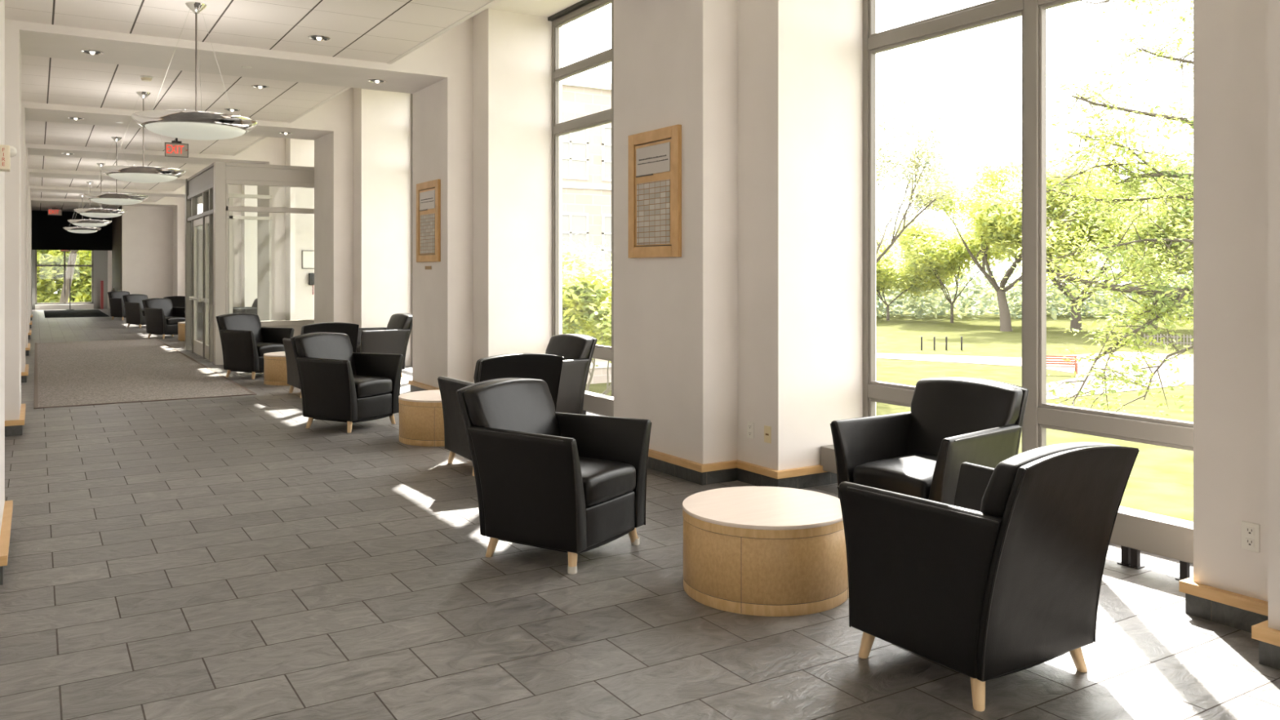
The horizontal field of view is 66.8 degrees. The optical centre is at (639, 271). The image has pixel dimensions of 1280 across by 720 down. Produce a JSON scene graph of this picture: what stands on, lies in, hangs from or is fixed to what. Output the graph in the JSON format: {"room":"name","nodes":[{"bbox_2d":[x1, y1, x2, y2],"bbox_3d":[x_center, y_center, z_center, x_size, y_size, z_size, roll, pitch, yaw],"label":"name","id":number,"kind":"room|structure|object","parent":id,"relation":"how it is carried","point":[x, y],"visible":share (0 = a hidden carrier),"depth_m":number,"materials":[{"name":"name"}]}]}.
{"room":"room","nodes":[
{"label":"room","id":0,"kind":"room"},
{"bbox_2d":[0,0,4,533],"bbox_3d":[-3.540,-0.365,5.117,0.293,3.730,1.250,0,0,-32],"label":"wall","id":1,"kind":"structure","parent":0,"point":[2,2],"depth_m":5.29,"materials":[{"name":"paint"}]},
{"bbox_2d":[0,500,13,566],"bbox_3d":[-3.523,1.381,5.128,0.333,0.047,1.330,0,0,-32],"label":"trim","id":2,"kind":"structure","parent":1,"relation":"attached to","point":[5,533],"depth_m":5.08,"materials":[{"name":"brown wood"}]},
{"bbox_2d":[0,144,17,171],"bbox_3d":[-3.220,-0.580,4.950,0.075,0.127,0.132,0,0,-32],"label":"fire alarm strobe","id":3,"kind":"object","parent":1,"relation":"attached to","point":[6,152],"visible":1,"depth_m":4.89,"materials":[{"name":"beige plastic"}]},
{"bbox_2d":[4,27,21,420],"bbox_3d":[-6.166,-0.365,9.366,0.320,3.730,1.220,0,0,-32],"label":"wall","id":4,"kind":"structure","parent":0,"point":[12,41],"depth_m":8.91,"materials":[{"name":"paint"}]},
{"bbox_2d":[4,425,22,436],"bbox_3d":[-6.157,1.452,9.372,0.342,0.095,1.264,0,0,-32],"label":"baseboard","id":5,"kind":"structure","parent":4,"relation":"attached to","point":[15,430],"depth_m":8.89,"materials":[{"name":"stone"}]},
{"bbox_2d":[4,403,26,426],"bbox_3d":[-6.149,1.381,9.377,0.360,0.047,1.300,0,0,-32],"label":"trim","id":6,"kind":"structure","parent":4,"relation":"attached to","point":[22,415],"depth_m":8.91,"materials":[{"name":"brown wood"}]},
{"bbox_2d":[21,107,25,372],"bbox_3d":[-8.823,-0.365,13.637,0.320,3.730,1.260,0,0,-32],"label":"wall","id":7,"kind":"structure","parent":0,"point":[23,111],"depth_m":13.18,"materials":[{"name":"paint"}]},
{"bbox_2d":[25,147,27,347],"bbox_3d":[-11.455,-0.365,17.871,0.320,3.730,1.250,0,0,-32],"label":"wall","id":8,"kind":"structure","parent":0,"point":[26,148],"depth_m":17.42,"materials":[{"name":"paint"}]},
{"bbox_2d":[27,172,29,333],"bbox_3d":[-14.096,-0.365,22.116,0.320,3.730,1.250,0,0,-32],"label":"wall","id":9,"kind":"structure","parent":0,"point":[28,172],"depth_m":21.66,"materials":[{"name":"paint"}]},
{"bbox_2d":[30,200,31,315],"bbox_3d":[-20.711,-0.365,32.753,0.320,3.730,6.300,0,0,-32],"label":"wall","id":10,"kind":"structure","parent":0,"point":[30,200],"depth_m":30.16,"materials":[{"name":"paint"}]},
{"bbox_2d":[31,249,107,309],"bbox_3d":[-22.814,0.150,39.476,3.850,2.700,0.260,0,0,-32],"label":"wall","id":11,"kind":"structure","parent":0,"point":[100,258],"depth_m":39.73,"materials":[{"name":"grey paint"}]},
{"bbox_2d":[35,249,93,304],"bbox_3d":[-23.229,0.175,39.206,2.020,2.250,0.120,0,0,-32],"label":"window","id":12,"kind":"structure","parent":11,"relation":"in","point":[64,265],"depth_m":39.16,"materials":[{"name":"grey"}]},
{"bbox_2d":[35,303,93,310],"bbox_3d":[-23.171,1.400,39.113,2.020,0.200,0.500,0,0,-32],"label":"window ledge","id":13,"kind":"object","parent":11,"relation":"attached to","point":[77,306],"visible":1,"depth_m":38.88,"materials":[{"name":"white plastic"}]},
{"bbox_2d":[31,210,111,250],"bbox_3d":[-21.331,-1.535,36.194,2.900,1.430,0.200,0,0,-32],"label":"wall","id":14,"kind":"structure","parent":0,"point":[48,233],"depth_m":36.05,"materials":[{"name":"black paint"}]},
{"bbox_2d":[31,202,120,211],"bbox_3d":[-20.964,-2.290,35.745,3.050,0.080,9.150,0,0,-32],"label":"ceiling","id":15,"kind":"structure","parent":0,"point":[35,206],"depth_m":33.59,"materials":[{"name":"paint"}]},
{"bbox_2d":[67,217,111,226],"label":"pendant lamp","id":16,"kind":"object","parent":15,"relation":"hanging from","point":[91,223],"depth_m":24.60,"materials":[{"name":"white glass"}]},
{"bbox_2d":[30,191,164,201],"bbox_3d":[-16.583,-2.632,29.402,3.792,0.656,3.750,0,0,-32],"label":"ceiling","id":17,"kind":"structure","parent":0,"point":[33,194],"depth_m":29.65,"materials":[{"name":"paint"}]},
{"bbox_2d":[62,194,101,233],"bbox_3d":[-16.641,-1.732,28.983,1.000,1.156,1.000,0,0,15],"label":"pendant lamp","id":18,"kind":"object","parent":17,"relation":"hanging from","point":[73,229],"visible":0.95,"depth_m":28.69,"materials":[{"name":"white glass"}]},
{"bbox_2d":[29,177,185,191],"bbox_3d":[-13.942,-2.632,25.156,3.792,0.656,3.750,0,0,-32],"label":"ceiling","id":19,"kind":"structure","parent":0,"point":[39,181],"depth_m":25.52,"materials":[{"name":"paint"}]},
{"bbox_2d":[83,178,149,204],"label":"pendant lamp","id":20,"kind":"object","parent":19,"relation":"hanging from","point":[116,197],"depth_m":16.37,"materials":[{"name":"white glass"}]},
{"bbox_2d":[107,250,111,308],"bbox_3d":[-21.471,0.190,40.111,0.900,2.620,0.200,0,0,-32],"label":"wall","id":21,"kind":"structure","parent":0,"point":[109,252],"depth_m":39.83,"materials":[{"name":"paint"}]},
{"bbox_2d":[111,205,121,291],"bbox_3d":[-18.729,-0.730,34.897,0.150,4.460,4.750,0,0,-32],"label":"wall","id":22,"kind":"structure","parent":0,"point":[116,221],"depth_m":34.53,"materials":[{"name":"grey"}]},
{"bbox_2d":[27,155,208,176],"bbox_3d":[-11.302,-2.632,20.910,3.792,0.656,3.750,0,0,-32],"label":"ceiling","id":23,"kind":"structure","parent":0,"point":[34,162],"depth_m":20.87,"materials":[{"name":"paint"}]},
{"bbox_2d":[74,163,127,217],"bbox_3d":[-11.466,-1.732,20.661,1.000,1.156,1.000,0,0,-38],"label":"pendant lamp","id":24,"kind":"object","parent":23,"relation":"hanging from","point":[90,212],"visible":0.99,"depth_m":20.39,"materials":[{"name":"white glass"}]},
{"bbox_2d":[25,120,265,155],"bbox_3d":[-8.666,-2.632,16.673,3.792,0.656,3.730,0,0,-32],"label":"ceiling","id":25,"kind":"structure","parent":0,"point":[36,131],"depth_m":17.00,"materials":[{"name":"paint"}]},
{"bbox_2d":[164,137,188,157],"bbox_3d":[-7.994,-2.147,16.755,0.369,0.327,0.060,0,0,-32],"label":"exit sign","id":26,"kind":"object","parent":25,"relation":"hanging from","point":[176,148],"visible":0.99,"depth_m":16.74,"materials":[{"name":"red"}]},
{"bbox_2d":[121,205,173,298],"bbox_3d":[-16.627,-0.730,33.231,1.940,4.460,0.300,0,0,-32],"label":"wall","id":27,"kind":"structure","parent":0,"point":[147,232],"depth_m":33.00,"materials":[{"name":"paint"}]},
{"bbox_2d":[173,197,185,296],"bbox_3d":[-15.089,-0.730,33.010,1.240,4.460,1.700,0,0,-32],"label":"wall","id":28,"kind":"structure","parent":0,"point":[179,211],"depth_m":32.43,"materials":[{"name":"paint"}]},
{"bbox_2d":[21,54,351,123],"bbox_3d":[-6.015,-2.632,12.410,3.792,0.656,3.790,0,0,-32],"label":"ceiling","id":29,"kind":"structure","parent":0,"point":[44,80],"depth_m":12.29,"materials":[{"name":"paint"}]},
{"bbox_2d":[98,91,186,182],"bbox_3d":[-6.396,-1.732,12.509,1.000,1.156,1.000,0,0,15],"label":"pendant lamp","id":30,"kind":"object","parent":29,"relation":"hanging from","point":[138,174],"visible":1,"depth_m":12.24,"materials":[{"name":"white glass"}]},
{"bbox_2d":[197,196,202,302],"bbox_3d":[-12.567,-0.730,28.955,1.240,4.460,2.150,0,0,-32],"label":"wall","id":31,"kind":"structure","parent":0,"point":[199,198],"depth_m":28.12,"materials":[{"name":"paint"}]},
{"bbox_2d":[228,184,257,306],"bbox_3d":[-9.927,-0.730,24.709,1.240,4.460,2.150,0,0,-32],"label":"wall","id":32,"kind":"structure","parent":0,"point":[244,231],"depth_m":23.76,"materials":[{"name":"paint"}]},
{"bbox_2d":[185,161,314,364],"bbox_3d":[-7.121,-0.140,17.557,1.590,3.280,3.540,0,0,-32],"label":"wall","id":33,"kind":"structure","parent":0,"point":[211,183],"depth_m":16.17,"materials":[{"name":"beige paint"}]},
{"bbox_2d":[189,217,202,356],"bbox_3d":[-7.925,0.265,17.381,0.131,2.430,1.330,0,0,-32],"label":"door","id":34,"kind":"structure","parent":33,"relation":"in","point":[197,345],"depth_m":17.88,"materials":[{"name":"silver metal"}]},
{"bbox_2d":[200,215,208,359],"bbox_3d":[-7.365,0.265,16.481,0.131,2.430,0.610,0,0,-32],"label":"door","id":35,"kind":"structure","parent":33,"relation":"in","point":[206,300],"depth_m":16.68,"materials":[{"name":"silver metal"}]},
{"bbox_2d":[4,0,499,64],"bbox_3d":[-3.377,-2.632,8.168,3.792,0.656,3.760,0,0,-32],"label":"ceiling","id":36,"kind":"structure","parent":0,"point":[383,31],"depth_m":8.90,"materials":[{"name":"paint"}]},
{"bbox_2d":[130,1,257,140],"bbox_3d":[-3.834,-1.732,8.390,1.000,1.156,1.000,0,0,-26],"label":"pendant lamp","id":37,"kind":"object","parent":36,"relation":"hanging from","point":[181,124],"visible":1,"depth_m":8.13,"materials":[{"name":"silver metal"}]},
{"bbox_2d":[257,137,314,320],"bbox_3d":[-7.286,-0.730,20.464,1.240,4.460,2.150,0,0,-32],"label":"wall","id":38,"kind":"structure","parent":0,"point":[284,292],"depth_m":19.63,"materials":[{"name":"paint"}]},
{"bbox_2d":[302,250,314,268],"bbox_3d":[-6.644,-0.250,19.584,0.330,0.370,0.022,0,0,-32],"label":"frame","id":39,"kind":"object","parent":38,"relation":"attached to","point":[308,256],"visible":0.59,"depth_m":19.56,"materials":[{"name":"white plastic"}]},
{"bbox_2d":[314,87,410,365],"bbox_3d":[-4.653,-0.730,16.230,1.240,4.460,2.160,0,0,-32],"label":"wall","id":40,"kind":"structure","parent":0,"point":[362,166],"depth_m":15.43,"materials":[{"name":"paint"}]},
{"bbox_2d":[412,8,562,387],"bbox_3d":[-1.997,-0.730,11.959,1.240,4.460,2.120,0,0,-32],"label":"wall","id":41,"kind":"structure","parent":0,"point":[483,130],"depth_m":11.18,"materials":[{"name":"paint"}]},
{"bbox_2d":[410,93,412,365],"bbox_3d":[-2.908,-0.730,14.342,0.110,4.459,2.890,0,0,-32],"label":"window","id":42,"kind":"structure","parent":41,"relation":"in","point":[411,94],"depth_m":15.53,"materials":[{"name":"silver metal"}]},
{"bbox_2d":[416,178,440,262],"bbox_3d":[-2.536,-0.600,11.618,0.035,0.960,0.760,0,0,-32],"label":"plaque","id":43,"kind":"object","parent":41,"relation":"attached to","point":[428,193],"visible":1,"depth_m":11.56,"materials":[{"name":"brown wood"}]},
{"bbox_2d":[547,0,613,396],"bbox_3d":[-0.270,-0.730,10.101,0.110,4.459,2.860,0,0,-32],"label":"window","id":44,"kind":"structure","parent":41,"relation":"in","point":[584,7],"depth_m":10.80,"materials":[{"name":"silver metal"}]},
{"bbox_2d":[471,0,582,17],"bbox_3d":[-3.755,-2.975,14.151,1.910,0.030,45.600,0,0,-32],"label":"ceiling","id":45,"kind":"structure","parent":0,"point":[546,8],"depth_m":10.81,"materials":[{"name":"white paint"}]},
{"bbox_2d":[30,196,177,207],"bbox_3d":[-17.623,-2.595,31.699,4.451,0.730,1.250,0,0,-32],"label":"ceiling beam","id":46,"kind":"structure","parent":45,"relation":"attached to","point":[167,202],"depth_m":31.71,"materials":[{"name":"paint"}]},
{"bbox_2d":[29,184,185,197],"bbox_3d":[-14.983,-2.595,27.453,4.451,0.730,1.250,0,0,-32],"label":"ceiling beam","id":47,"kind":"structure","parent":45,"relation":"attached to","point":[180,193],"depth_m":27.15,"materials":[{"name":"paint"}]},
{"bbox_2d":[27,168,191,183],"bbox_3d":[-12.342,-2.595,23.207,4.451,0.730,1.250,0,0,-32],"label":"ceiling beam","id":48,"kind":"structure","parent":45,"relation":"attached to","point":[33,172],"depth_m":22.37,"materials":[{"name":"paint"}]},
{"bbox_2d":[25,137,269,164],"bbox_3d":[-9.701,-2.595,18.961,4.451,0.730,1.250,0,0,-32],"label":"ceiling beam","id":49,"kind":"structure","parent":45,"relation":"attached to","point":[258,153],"depth_m":18.85,"materials":[{"name":"paint"}]},
{"bbox_2d":[21,97,333,140],"bbox_3d":[-7.069,-2.595,14.728,4.451,0.730,1.260,0,0,-32],"label":"ceiling beam","id":50,"kind":"structure","parent":45,"relation":"attached to","point":[318,122],"depth_m":14.68,"materials":[{"name":"paint"}]},
{"bbox_2d":[4,19,447,93],"bbox_3d":[-4.412,-2.595,10.457,4.451,0.730,1.220,0,0,-32],"label":"ceiling beam","id":51,"kind":"structure","parent":45,"relation":"attached to","point":[426,65],"depth_m":10.30,"materials":[{"name":"paint"}]},
{"bbox_2d":[0,308,1279,719],"bbox_3d":[-8.007,1.625,16.983,6.140,0.250,55.300,0,0,-32],"label":"floor","id":52,"kind":"structure","parent":0,"point":[232,557],"depth_m":4.30,"materials":[{"name":"tile"}]},
{"bbox_2d":[43,309,109,317],"bbox_3d":[-20.496,1.495,35.182,1.850,0.010,7.000,0,0,-32],"label":"door mat","id":53,"kind":"object","parent":52,"relation":"on","point":[80,313],"visible":1,"depth_m":34.56,"materials":[{"name":"black rubber"}]},
{"bbox_2d":[107,290,129,319],"bbox_3d":[-16.246,1.052,30.649,0.810,0.896,0.767,0,0,30],"label":"armchair","id":54,"kind":"object","parent":52,"relation":"on","point":[116,301],"visible":0.58,"depth_m":30.38,"materials":[{"name":"black leather"}]},
{"bbox_2d":[122,293,148,328],"bbox_3d":[-13.537,1.052,26.445,0.810,0.896,0.767,0,0,30],"label":"armchair","id":55,"kind":"object","parent":52,"relation":"on","point":[133,304],"visible":0.66,"depth_m":26.19,"materials":[{"name":"black leather"}]},
{"bbox_2d":[33,338,256,408],"bbox_3d":[-8.703,1.495,16.144,2.310,0.010,11.510,0,0,-32],"label":"carpet runner","id":56,"kind":"object","parent":52,"relation":"on","point":[77,373],"visible":1,"depth_m":13.94,"materials":[{"name":"brown"}]},
{"bbox_2d":[142,297,185,338],"bbox_3d":[-10.846,1.052,22.231,0.810,0.896,0.767,0,0,30],"label":"armchair","id":57,"kind":"object","parent":52,"relation":"on","point":[162,317],"visible":0.89,"depth_m":22.03,"materials":[{"name":"black leather"}]},
{"bbox_2d":[164,316,185,324],"bbox_3d":[-10.751,1.104,22.176,0.592,0.168,0.476,0,0,30],"label":"seat cushion","id":58,"kind":"object","parent":57,"relation":"on","point":[168,320],"depth_m":21.98,"materials":[{"name":"black leather"}]},
{"bbox_2d":[163,296,185,307],"bbox_3d":[-11.819,1.052,24.724,0.767,0.896,0.810,0,0,-33],"label":"armchair","id":59,"kind":"object","parent":52,"relation":"on","point":[177,301],"visible":0.08,"depth_m":24.42,"materials":[{"name":"black leather"}]},
{"bbox_2d":[177,321,202,341],"bbox_3d":[-9.758,1.302,21.428,0.790,0.395,0.790,0,0,-36],"label":"table","id":60,"kind":"object","parent":52,"relation":"on","point":[181,326],"visible":0.21,"depth_m":21.09,"materials":[{"name":"brown wood"}]},
{"bbox_2d":[184,302,202,340],"bbox_3d":[-9.100,1.052,20.410,0.767,0.896,0.810,0,0,-33],"label":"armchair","id":61,"kind":"object","parent":52,"relation":"on","point":[199,304],"visible":0.04,"depth_m":20.07,"materials":[{"name":"black leather"}]},
{"bbox_2d":[232,298,257,314],"bbox_3d":[-9.080,1.052,22.387,0.810,0.896,0.767,0,0,-37],"label":"armchair","id":62,"kind":"object","parent":52,"relation":"on","point":[253,309],"visible":0.11,"depth_m":22.11,"materials":[{"name":"black leather"}]},
{"bbox_2d":[215,313,294,379],"bbox_3d":[-5.568,1.052,14.009,0.810,0.896,0.767,0,0,29],"label":"armchair","id":63,"kind":"object","parent":52,"relation":"on","point":[244,342],"visible":0.91,"depth_m":13.80,"materials":[{"name":"black leather"}]},
{"bbox_2d":[256,342,284,356],"bbox_3d":[-5.472,1.104,13.957,0.592,0.168,0.476,0,0,29],"label":"seat cushion","id":64,"kind":"object","parent":63,"relation":"on","point":[262,348],"depth_m":13.79,"materials":[{"name":"black leather"}]},
{"bbox_2d":[263,351,289,385],"bbox_3d":[-4.696,1.302,13.213,0.790,0.395,0.790,0,0,-37],"label":"table","id":65,"kind":"object","parent":52,"relation":"on","point":[275,373],"visible":0.47,"depth_m":12.85,"materials":[{"name":"brown wood"}]},
{"bbox_2d":[282,322,359,398],"bbox_3d":[-3.891,1.052,11.902,0.767,0.896,0.810,0,0,-33],"label":"armchair","id":66,"kind":"object","parent":52,"relation":"on","point":[351,330],"visible":0.28,"depth_m":11.72,"materials":[{"name":"black leather"}]},
{"bbox_2d":[290,332,404,432],"bbox_3d":[-2.876,1.052,9.500,0.810,0.896,0.767,0,0,28],"label":"armchair","id":67,"kind":"object","parent":52,"relation":"on","point":[338,384],"visible":1,"depth_m":9.31,"materials":[{"name":"black leather"}]},
{"bbox_2d":[353,375,391,398],"bbox_3d":[-2.780,1.104,9.448,0.592,0.168,0.476,0,0,28],"label":"seat cushion","id":68,"kind":"object","parent":67,"relation":"on","point":[366,386],"depth_m":9.31,"materials":[{"name":"black leather"}]},
{"bbox_2d":[356,313,412,377],"bbox_3d":[-3.742,1.052,14.004,0.810,0.896,0.767,0,0,-35],"label":"armchair","id":69,"kind":"object","parent":52,"relation":"on","point":[393,339],"visible":0.55,"depth_m":13.79,"materials":[{"name":"black leather"}]},
{"bbox_2d":[398,389,444,446],"bbox_3d":[-1.764,1.302,8.736,0.790,0.395,0.790,0,0,-30],"label":"table","id":70,"kind":"object","parent":52,"relation":"on","point":[421,423],"visible":0.48,"depth_m":8.37,"materials":[{"name":"brown wood"}]},
{"bbox_2d":[437,352,564,475],"bbox_3d":[-1.060,1.052,7.478,0.767,0.896,0.810,0,0,-31],"label":"armchair","id":71,"kind":"object","parent":52,"relation":"on","point":[546,367],"visible":0.4,"depth_m":7.27,"materials":[{"name":"black leather"}]},
{"bbox_2d":[456,377,651,573],"bbox_3d":[-0.472,1.052,5.275,0.810,0.896,0.767,0,0,32],"label":"armchair","id":72,"kind":"object","parent":52,"relation":"on","point":[572,484],"visible":1,"depth_m":5.08,"materials":[{"name":"black leather"}]},
{"bbox_2d":[578,456,635,506],"bbox_3d":[-0.379,1.104,5.218,0.592,0.168,0.476,0,0,32],"label":"seat cushion","id":73,"kind":"object","parent":72,"relation":"on","point":[606,482],"depth_m":5.06,"materials":[{"name":"black leather"}]},
{"bbox_2d":[545,333,597,414],"bbox_3d":[-0.923,1.052,9.240,0.810,0.896,0.767,0,0,-37],"label":"armchair","id":74,"kind":"object","parent":52,"relation":"on","point":[577,350],"visible":0.3,"depth_m":9.12,"materials":[{"name":"black leather"}]},
{"bbox_2d":[582,390,613,417],"bbox_3d":[-0.572,1.361,9.913,0.142,0.279,2.836,0,0,-32],"label":"radiator cover","id":75,"kind":"object","parent":52,"relation":"on","point":[595,402],"visible":0.09,"depth_m":9.54,"materials":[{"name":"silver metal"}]},
{"bbox_2d":[682,486,848,616],"bbox_3d":[0.597,1.302,4.617,0.790,0.395,0.790,0,0,37],"label":"table","id":76,"kind":"object","parent":52,"relation":"on","point":[760,551],"visible":0.9,"depth_m":4.30,"materials":[{"name":"brown wood"}]},
{"bbox_2d":[830,377,1029,505],"bbox_3d":[1.595,1.052,5.290,0.810,0.896,0.767,0,0,-37],"label":"armchair","id":77,"kind":"object","parent":52,"relation":"on","point":[920,452],"visible":0.51,"depth_m":5.30,"materials":[{"name":"black leather"}]},
{"bbox_2d":[853,453,937,499],"bbox_3d":[1.508,1.104,5.224,0.592,0.168,0.476,0,0,-37],"label":"seat cushion","id":78,"kind":"object","parent":77,"relation":"on","point":[909,474],"depth_m":5.08,"materials":[{"name":"black leather"}]},
{"bbox_2d":[837,441,1139,711],"bbox_3d":[1.306,1.052,3.661,0.767,0.896,0.810,0,0,-33],"label":"armchair","id":79,"kind":"object","parent":52,"relation":"on","point":[1005,579],"visible":1,"depth_m":3.43,"materials":[{"name":"black leather"}]},
{"bbox_2d":[820,444,1193,580],"bbox_3d":[2.060,1.361,5.682,0.142,0.279,2.781,0,0,-32],"label":"radiator cover","id":80,"kind":"object","parent":52,"relation":"on","point":[1136,531],"visible":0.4,"depth_m":4.82,"materials":[{"name":"silver metal"}]},
{"bbox_2d":[613,0,875,470],"bbox_3d":[0.641,-0.730,7.718,1.240,4.460,2.150,0,0,-32],"label":"wall","id":81,"kind":"structure","parent":0,"point":[758,319],"depth_m":6.95,"materials":[{"name":"paint"}]},
{"bbox_2d":[628,124,681,257],"bbox_3d":[0.105,-0.593,7.372,0.035,0.965,0.700,0,0,-32],"label":"plaque","id":82,"kind":"object","parent":81,"relation":"attached to","point":[655,156],"visible":1,"depth_m":7.33,"materials":[{"name":"brown wood"}]},
{"bbox_2d":[648,448,826,479],"bbox_3d":[0.429,1.381,7.585,0.820,0.047,2.230,0,0,-32],"label":"trim","id":83,"kind":"structure","parent":81,"relation":"attached to","point":[778,474],"depth_m":6.85,"materials":[{"name":"brown wood"}]},
{"bbox_2d":[647,456,837,488],"bbox_3d":[0.530,1.452,7.648,1.022,0.095,2.194,0,0,-32],"label":"baseboard","id":84,"kind":"structure","parent":81,"relation":"attached to","point":[730,474],"depth_m":6.87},
{"bbox_2d":[862,0,1193,452],"bbox_3d":[2.361,-0.730,5.870,0.110,4.459,2.805,0,0,-32],"label":"window","id":85,"kind":"structure","parent":81,"relation":"in","point":[1040,415],"depth_m":5.87,"materials":[{"name":"silver metal"}]},
{"bbox_2d":[1193,0,1279,630],"bbox_3d":[3.259,-0.730,3.508,1.240,4.460,2.155,0,0,-32],"label":"wall","id":86,"kind":"structure","parent":0,"point":[1237,42],"depth_m":4.10,"materials":[{"name":"paint"}]},
{"bbox_2d":[1179,576,1279,646],"bbox_3d":[3.047,1.381,3.376,0.820,0.047,2.235,0,0,-32],"label":"trim","id":87,"kind":"structure","parent":86,"relation":"attached to","point":[1261,632],"depth_m":4.06,"materials":[{"name":"brown wood"}]},
{"bbox_2d":[1185,593,1279,670],"bbox_3d":[3.148,1.452,3.438,1.022,0.095,2.199,0,0,-32],"label":"baseboard","id":88,"kind":"structure","parent":86,"relation":"attached to","point":[1203,608],"depth_m":4.09,"materials":[{"name":"stone"}]},
{"bbox_2d":[1240,520,1259,552],"bbox_3d":[2.548,1.105,4.055,0.009,0.116,0.072,0,0,-32],"label":"wall outlet","id":89,"kind":"object","parent":86,"relation":"attached to","point":[1250,532],"visible":1,"depth_m":4.05,"materials":[{"name":"white plastic"}]},
{"label":"outside","id":90,"kind":"structure","parent":0,"visible":0},
{"bbox_2d":[48,286,1193,521],"bbox_3d":[-10.352,5.250,111.323,420.000,0.500,320.000,0,0,-32],"label":"ground","id":91,"kind":"structure","parent":90,"point":[1161,479],"depth_m":50.72,"materials":[{"name":"green plant"}]},
{"bbox_2d":[36,261,91,302],"bbox_3d":[-43.755,1.239,66.636,17.305,11.922,16.050,0,0,-32],"label":"tree","id":92,"kind":"object","parent":91,"relation":"on","point":[42,291],"visible":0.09,"depth_m":65.41,"materials":[{"name":"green plant"}]},
{"bbox_2d":[36,249,91,302],"bbox_3d":[-39.367,0.778,68.771,13.012,12.844,15.027,0,0,-32],"label":"tree","id":93,"kind":"object","parent":91,"relation":"on","point":[43,256],"visible":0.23,"depth_m":64.72,"materials":[{"name":"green plant"}]},
{"bbox_2d":[59,250,78,302],"bbox_3d":[-27.733,-2.772,50.567,12.088,15.975,12.695,0,0,-19],"label":"tree","id":94,"kind":"object","parent":91,"relation":"on","point":[73,255],"visible":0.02,"depth_m":49.88,"materials":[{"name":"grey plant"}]},
{"bbox_2d":[562,78,611,384],"bbox_3d":[-4.621,-1.750,47.763,15.000,13.500,10.400,0,0,-32],"label":"building","id":95,"kind":"structure","parent":91,"relation":"on","point":[586,153],"depth_m":43.30,"materials":[{"name":"brick"}]},
{"bbox_2d":[562,231,611,395],"bbox_3d":[-1.115,2.006,27.226,8.610,6.388,6.189,0,0,40],"label":"tree","id":96,"kind":"object","parent":91,"relation":"on","point":[586,300],"visible":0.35,"depth_m":25.07,"materials":[{"name":"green plant"}]},
{"bbox_2d":[875,31,974,263],"bbox_3d":[9.935,-3.035,45.646,10.978,16.470,18.108,0,0,20],"label":"tree","id":97,"kind":"object","parent":91,"relation":"on","point":[917,156],"visible":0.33,"depth_m":43.85,"materials":[{"name":"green plant"}]},
{"bbox_2d":[875,228,974,320],"bbox_3d":[26.248,-0.035,99.114,17.107,10.471,14.711,0,0,-32],"label":"tree","id":98,"kind":"object","parent":91,"relation":"on","point":[886,278],"visible":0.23,"depth_m":98.87,"materials":[{"name":"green plant"}]},
{"bbox_2d":[879,212,1013,323],"bbox_3d":[30.678,-0.478,95.169,16.761,11.356,14.503,0,0,-32],"label":"tree","id":99,"kind":"object","parent":91,"relation":"on","point":[927,247],"visible":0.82,"depth_m":92.96,"materials":[{"name":"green plant"}]},
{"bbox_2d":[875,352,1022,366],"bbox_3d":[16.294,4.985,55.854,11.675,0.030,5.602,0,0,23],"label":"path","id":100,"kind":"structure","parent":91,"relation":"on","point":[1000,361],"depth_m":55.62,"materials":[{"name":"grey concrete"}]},
{"bbox_2d":[901,145,1150,331],"bbox_3d":[30.692,-2.805,84.050,16.684,16.302,18.284,0,0,-21],"label":"tree","id":101,"kind":"object","parent":91,"relation":"on","point":[975,197],"visible":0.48,"depth_m":82.58,"materials":[{"name":"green plant"}]},
{"bbox_2d":[875,252,1193,319],"bbox_3d":[47.544,1.849,109.902,58.580,12.537,41.498,0,0,-32],"label":"treeline","id":102,"kind":"object","parent":91,"relation":"on","point":[986,302],"visible":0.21,"depth_m":106.95,"materials":[{"name":"green plant"}]},
{"bbox_2d":[1046,355,1078,375],"bbox_3d":[20.251,4.530,47.010,1.700,0.940,0.500,0,0,17],"label":"garden bench","id":103,"kind":"object","parent":91,"relation":"on","point":[1057,358],"visible":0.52,"depth_m":47.11,"materials":[{"name":"brown wood"}]},
{"bbox_2d":[951,178,1186,331],"bbox_3d":[38.057,-1.332,80.682,19.185,13.063,22.432,0,0,-32],"label":"tree","id":104,"kind":"object","parent":91,"relation":"on","point":[1012,227],"visible":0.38,"depth_m":81.18,"materials":[{"name":"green plant"}]},
{"bbox_2d":[972,0,1193,416],"bbox_3d":[7.769,0.399,13.841,6.609,9.602,3.160,0,0,-15],"label":"tree","id":105,"kind":"object","parent":91,"relation":"on","point":[1153,291],"visible":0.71,"depth_m":13.23,"materials":[{"name":"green plant"}]},
{"bbox_2d":[1046,145,1190,327],"bbox_3d":[46.542,-3.212,88.484,23.486,16.825,15.435,0,0,-32],"label":"tree","id":106,"kind":"object","parent":91,"relation":"on","point":[1066,156],"visible":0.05,"depth_m":85.16,"materials":[{"name":"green plant"}]},
{"bbox_2d":[1046,351,1193,399],"bbox_3d":[24.590,4.985,47.715,12.660,0.030,27.578,0,0,34],"label":"path","id":107,"kind":"structure","parent":91,"relation":"on","point":[1187,375],"depth_m":48.35,"materials":[{"name":"grey concrete"}]},
{"bbox_2d":[1104,143,1193,278],"bbox_3d":[44.348,-1.989,69.168,18.070,14.378,19.072,0,0,-32],"label":"tree","id":108,"kind":"object","parent":91,"relation":"on","point":[1188,259],"visible":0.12,"depth_m":69.25,"materials":[{"name":"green plant"}]},
{"bbox_2d":[1143,333,1193,346],"bbox_3d":[36.655,4.625,66.031,4.300,0.750,0.070,0,0,20],"label":"picket fence","id":109,"kind":"object","parent":91,"relation":"on","point":[1147,336],"visible":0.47,"depth_m":66.23,"materials":[{"name":"grey wood"}]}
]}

